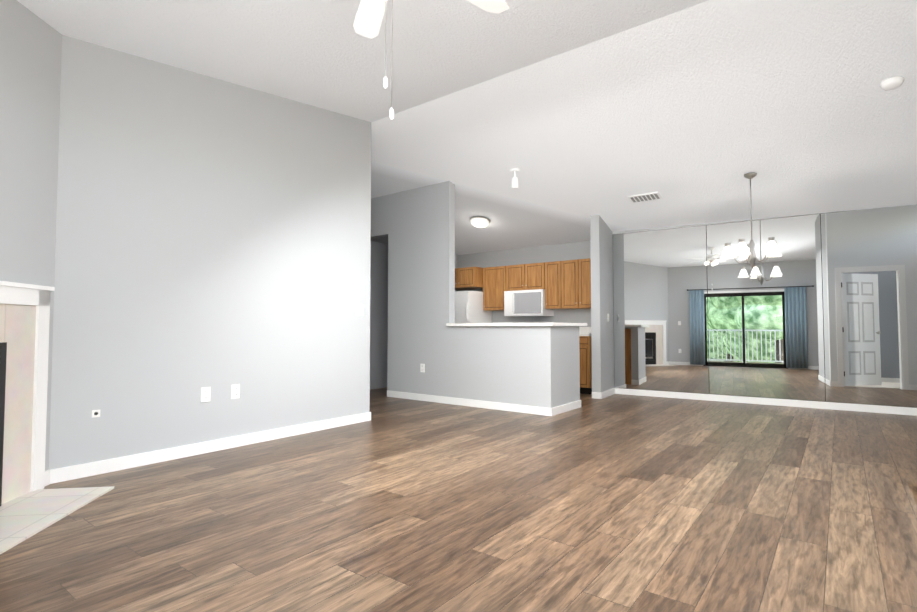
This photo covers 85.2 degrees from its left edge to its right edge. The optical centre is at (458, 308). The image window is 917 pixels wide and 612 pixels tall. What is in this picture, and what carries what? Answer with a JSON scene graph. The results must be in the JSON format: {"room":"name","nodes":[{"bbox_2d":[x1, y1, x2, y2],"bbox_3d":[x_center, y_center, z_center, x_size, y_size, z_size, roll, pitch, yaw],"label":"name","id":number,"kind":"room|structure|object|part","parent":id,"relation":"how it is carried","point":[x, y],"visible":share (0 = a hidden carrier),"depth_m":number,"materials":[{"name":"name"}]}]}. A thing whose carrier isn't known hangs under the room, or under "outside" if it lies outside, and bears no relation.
{"room":"empty living room","nodes":[
{"label":"empty living room","id":0,"kind":"room"},
{"bbox_2d":[0,0,61,470],"bbox_3d":[-2.618,-0.406,2.393,0.150,3.028,1.796,0,-2,-8],"label":"wall","id":1,"kind":"structure","parent":0,"point":[30,61],"depth_m":3.05,"materials":[{"name":"grey paint"}]},
{"bbox_2d":[44,470,49,486],"bbox_3d":[-2.536,1.062,2.346,0.013,0.090,1.800,0,-2,-8],"label":"baseboard","id":2,"kind":"structure","parent":1,"relation":"attached to","point":[47,478],"depth_m":3.21,"materials":[{"name":"white wood"}]},
{"bbox_2d":[49,35,370,469],"bbox_3d":[-1.877,-0.489,4.448,0.150,3.350,2.780,-2,-3,37],"label":"wall","id":3,"kind":"structure","parent":0,"point":[214,234],"depth_m":4.02,"materials":[{"name":"grey paint"}]},
{"bbox_2d":[91,409,99,417],"bbox_3d":[-2.502,0.728,3.443,0.018,0.050,0.050,-2,-3,37],"label":"outlet","id":4,"kind":"object","parent":3,"relation":"attached to","point":[95,413],"visible":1,"depth_m":3.44,"materials":[{"name":"white plastic"}]},
{"bbox_2d":[201,387,210,401],"bbox_3d":[-2.050,0.701,4.043,0.009,0.118,0.075,-2,-3,37],"label":"outlet","id":5,"kind":"object","parent":3,"relation":"attached to","point":[206,392],"depth_m":4.04,"materials":[{"name":"white plastic"}]},
{"bbox_2d":[50,412,370,483],"bbox_3d":[-1.816,1.138,4.348,0.033,0.090,2.793,-2,-3,37],"label":"baseboard","id":6,"kind":"structure","parent":3,"relation":"attached to","point":[62,474],"depth_m":3.93,"materials":[{"name":"white wood"}]},
{"bbox_2d":[231,384,239,398],"bbox_3d":[-1.898,0.709,4.242,0.009,0.118,0.075,-2,-3,37],"label":"outlet","id":7,"kind":"object","parent":3,"relation":"attached to","point":[235,389],"depth_m":4.24,"materials":[{"name":"white plastic"}]},
{"bbox_2d":[17,0,707,121],"bbox_3d":[-0.784,-2.017,2.617,9.100,0.696,4.450,-2,-3,37],"label":"ceiling slope","id":8,"kind":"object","parent":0,"point":[322,54],"visible":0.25,"depth_m":3.68,"materials":[{"name":"white paint"}]},
{"bbox_2d":[353,0,508,119],"bbox_3d":[-0.277,-1.406,2.276,1.352,1.077,1.396,-2,-3,37],"label":"ceiling fan","id":9,"kind":"object","parent":8,"relation":"hanging from","point":[368,19],"depth_m":2.73,"materials":[{"name":"white"}]},
{"bbox_3d":[-0.319,-1.214,2.288,0.021,0.695,0.062,-2,-3,37],"label":"ceiling fan cord","id":10,"kind":"part","parent":9,"relation":"part of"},
{"bbox_2d":[370,236,387,388],"bbox_3d":[-1.023,0.074,8.063,0.930,2.500,0.890,-2,-3,37],"label":"wall","id":11,"kind":"structure","parent":0,"point":[379,313],"depth_m":8.32,"materials":[{"name":"grey paint"}]},
{"bbox_2d":[455,254,457,290],"bbox_3d":[-0.492,-0.042,9.305,0.150,2.825,1.720,-2,-3,37],"label":"wall","id":12,"kind":"structure","parent":0,"point":[456,260],"depth_m":9.81,"materials":[{"name":"grey paint"}]},
{"bbox_2d":[0,387,916,611],"bbox_3d":[1.113,1.248,4.726,13.000,0.100,15.000,-2,-3,37],"label":"floor","id":13,"kind":"structure","parent":0,"point":[623,503],"depth_m":2.64,"materials":[{"name":"brown wood"}]},
{"bbox_2d":[0,281,54,505],"bbox_3d":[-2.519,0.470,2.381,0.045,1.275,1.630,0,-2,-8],"label":"fireplace","id":14,"kind":"object","parent":13,"relation":"on","point":[24,326],"visible":0.88,"depth_m":2.98,"materials":[{"name":"white"}]},
{"bbox_2d":[0,486,113,553],"bbox_3d":[-2.307,1.102,2.375,0.470,0.012,1.500,0,-2,-8],"label":"hearth","id":15,"kind":"object","parent":13,"relation":"on","point":[26,516],"visible":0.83,"depth_m":2.75,"materials":[{"name":"beige tile"}]},
{"bbox_2d":[455,291,491,322],"bbox_3d":[0.089,0.538,9.227,0.760,1.660,0.755,-2,-3,37],"label":"refrigerator","id":16,"kind":"object","parent":13,"relation":"on","point":[468,306],"visible":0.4,"depth_m":8.88,"materials":[{"name":"white metal"}]},
{"bbox_2d":[513,322,543,322],"bbox_3d":[1.120,0.790,8.475,0.750,1.100,0.680,-2,-3,37],"label":"range","id":17,"kind":"object","parent":13,"relation":"on","point":[528,322],"visible":0.08,"depth_m":8.74,"materials":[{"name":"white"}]},
{"bbox_2d":[579,335,591,393],"bbox_3d":[1.987,0.877,7.869,0.443,0.880,0.624,-2,-3,37],"label":"base cabinet","id":18,"kind":"object","parent":13,"relation":"on","point":[585,349],"depth_m":7.54,"materials":[{"name":"brown wood"}]},
{"bbox_2d":[579,331,590,334],"bbox_3d":[1.809,0.422,8.018,0.885,0.040,0.630,-2,-3,37],"label":"countertop","id":19,"kind":"structure","parent":18,"relation":"on","point":[580,332],"depth_m":7.86,"materials":[{"name":"white stone"}]},
{"bbox_2d":[371,181,579,407],"bbox_3d":[-0.229,-0.228,7.259,3.860,3.041,0.800,-2,-3,37],"label":"wall","id":20,"kind":"structure","parent":0,"point":[416,226],"depth_m":6.75,"materials":[{"name":"grey paint"}]},
{"bbox_2d":[420,364,424,371],"bbox_3d":[-0.499,0.831,6.915,0.075,0.118,0.008,-2,-3,37],"label":"outlet","id":21,"kind":"object","parent":20,"relation":"attached to","point":[422,367],"visible":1,"depth_m":6.91,"materials":[{"name":"white plastic"}]},
{"bbox_2d":[387,390,553,415],"bbox_3d":[0.009,1.220,6.508,2.663,0.090,0.013,-2,-3,37],"label":"baseboard","id":22,"kind":"structure","parent":20,"relation":"attached to","point":[545,411],"depth_m":6.34,"materials":[{"name":"white wood"}]},
{"bbox_2d":[446,322,586,325],"bbox_3d":[0.748,0.213,6.507,1.555,0.037,0.960,-2,-3,37],"label":"countertop","id":23,"kind":"structure","parent":20,"relation":"on","point":[519,324],"depth_m":6.06,"materials":[{"name":"white laminate"}]},
{"bbox_2d":[554,400,580,414],"bbox_3d":[1.319,1.203,6.039,0.013,0.090,0.793,-2,-3,37],"label":"baseboard","id":24,"kind":"structure","parent":20,"relation":"attached to","point":[576,404],"depth_m":6.03,"materials":[{"name":"white wood"}]},
{"bbox_2d":[458,241,590,326],"bbox_3d":[1.212,0.114,8.983,3.240,2.490,0.150,-2,-3,37],"label":"wall","id":25,"kind":"structure","parent":0,"point":[559,252],"depth_m":8.79,"materials":[{"name":"grey paint"}]},
{"bbox_2d":[455,267,482,289],"bbox_3d":[0.311,-0.552,9.238,0.390,0.360,0.574,-2,-3,37],"label":"upper cabinet","id":26,"kind":"object","parent":25,"relation":"attached to","point":[467,278],"depth_m":9.03,"materials":[{"name":"brown wood"}]},
{"bbox_2d":[483,266,506,309],"bbox_3d":[0.738,-0.349,9.048,0.490,0.780,0.344,-2,-3,37],"label":"upper cabinet","id":27,"kind":"object","parent":25,"relation":"attached to","point":[493,292],"depth_m":8.92,"materials":[{"name":"brown wood"}]},
{"bbox_2d":[503,264,522,290],"bbox_3d":[1.085,-0.524,8.789,0.375,0.450,0.344,-2,-3,37],"label":"upper cabinet","id":28,"kind":"object","parent":25,"relation":"attached to","point":[513,274],"depth_m":8.68,"materials":[{"name":"brown wood"}]},
{"bbox_2d":[523,263,542,289],"bbox_3d":[1.383,-0.533,8.561,0.375,0.450,0.344,-2,-3,37],"label":"upper cabinet","id":29,"kind":"object","parent":25,"relation":"attached to","point":[533,272],"depth_m":8.44,"materials":[{"name":"brown wood"}]},
{"bbox_2d":[504,289,553,315],"bbox_3d":[1.208,-0.083,8.623,0.750,0.435,0.430,-2,-3,37],"label":"microwave","id":30,"kind":"object","parent":29,"relation":"attached to","point":[524,303],"visible":0.96,"depth_m":8.44,"materials":[{"name":"white"}]},
{"bbox_2d":[543,261,558,308],"bbox_3d":[1.655,-0.376,8.347,0.299,0.780,0.344,-2,-3,37],"label":"upper cabinet","id":31,"kind":"object","parent":25,"relation":"attached to","point":[550,269],"depth_m":8.22,"materials":[{"name":"brown wood"}]},
{"bbox_2d":[559,260,578,308],"bbox_3d":[1.892,-0.383,8.166,0.298,0.780,0.344,-2,-3,37],"label":"upper cabinet","id":32,"kind":"object","parent":25,"relation":"attached to","point":[565,284],"depth_m":8.05,"materials":[{"name":"brown wood"}]},
{"bbox_2d":[575,258,590,308],"bbox_3d":[2.128,-0.390,7.985,0.298,0.780,0.344,-2,-3,37],"label":"upper cabinet","id":33,"kind":"object","parent":25,"relation":"attached to","point":[582,266],"depth_m":7.89,"materials":[{"name":"brown wood"}]},
{"bbox_2d":[579,327,590,330],"bbox_3d":[1.498,0.376,8.643,2.136,0.100,0.020,-2,-3,37],"label":"backsplash","id":34,"kind":"structure","parent":25,"relation":"attached to","point":[580,328],"depth_m":8.19,"materials":[{"name":"white tile"}]},
{"bbox_2d":[590,215,613,391],"bbox_3d":[2.273,-0.036,7.631,0.130,2.686,1.110,-1,-3,33],"label":"wall","id":35,"kind":"structure","parent":0,"point":[602,327],"depth_m":7.22,"materials":[{"name":"grey paint"}]},
{"bbox_2d":[592,388,614,398],"bbox_3d":[2.167,1.253,7.364,0.144,0.090,0.669,-2,-3,37],"label":"baseboard","id":36,"kind":"structure","parent":35,"relation":"attached to","point":[602,395],"depth_m":7.14,"materials":[{"name":"white wood"}]},
{"bbox_2d":[371,0,916,254],"bbox_3d":[1.899,-1.675,6.113,9.100,1.115,4.380,-2,-3,37],"label":"ceiling slope","id":37,"kind":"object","parent":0,"point":[693,115],"visible":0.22,"depth_m":5.01,"materials":[{"name":"white paint"}]},
{"bbox_2d":[470,216,489,227],"bbox_3d":[0.341,-1.365,7.933,0.320,0.149,0.318,-2,-3,37],"label":"light","id":38,"kind":"object","parent":37,"relation":"attached to","point":[479,221],"visible":1,"depth_m":7.83,"materials":[{"name":"white glass"}]},
{"bbox_2d":[510,169,519,188],"bbox_3d":[0.702,-1.605,6.208,0.120,0.230,0.120,-2,-3,37],"label":"pendant spotlight","id":39,"kind":"object","parent":37,"relation":"hanging from","point":[514,184],"visible":0.96,"depth_m":6.17,"materials":[{"name":"white metal"}]},
{"bbox_2d":[628,192,661,202],"bbox_3d":[2.420,-1.435,6.472,0.380,0.054,0.198,-2,-3,37],"label":"air vent register","id":40,"kind":"object","parent":37,"relation":"attached to","point":[645,197],"visible":1,"depth_m":6.46,"materials":[{"name":"white metal"}]},
{"bbox_2d":[720,172,781,268],"bbox_3d":[3.266,-0.974,5.603,0.601,1.067,0.620,-2,-3,37],"label":"chandelier","id":41,"kind":"object","parent":37,"relation":"hanging from","point":[752,258],"depth_m":5.56,"materials":[{"name":"white glass"}]},
{"bbox_3d":[3.266,-0.646,5.591,0.601,0.132,0.620,-2,-3,37],"label":"chandelier shade","id":42,"kind":"part","parent":41,"relation":"part of","materials":[{"name":"white glass"}]},
{"bbox_2d":[880,76,903,90],"bbox_3d":[3.485,-1.799,4.008,0.150,0.066,0.148,-2,-3,37],"label":"smoke detector","id":43,"kind":"object","parent":37,"relation":"attached to","point":[892,83],"visible":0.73,"depth_m":3.98,"materials":[{"name":"white plastic"}]},
{"bbox_2d":[612,213,820,321],"bbox_3d":[4.682,-0.016,6.296,5.560,2.545,0.200,-1,-3,33],"label":"wall","id":44,"kind":"structure","parent":0,"point":[632,231],"depth_m":7.24,"materials":[{"name":"grey paint"}]},
{"bbox_2d":[613,205,916,407],"bbox_3d":[4.540,-0.015,6.259,5.157,2.360,0.016,-1,-3,33],"label":"mirror","id":45,"kind":"object","parent":44,"relation":"attached to","point":[823,308],"visible":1,"depth_m":6.50,"materials":[{"name":"clear glass"}]},
{"bbox_2d":[615,388,916,415],"bbox_3d":[4.624,1.207,6.161,5.360,0.090,0.013,-1,-3,33],"label":"baseboard","id":46,"kind":"structure","parent":44,"relation":"attached to","point":[817,404],"depth_m":6.48,"materials":[{"name":"white wood"}]}
]}

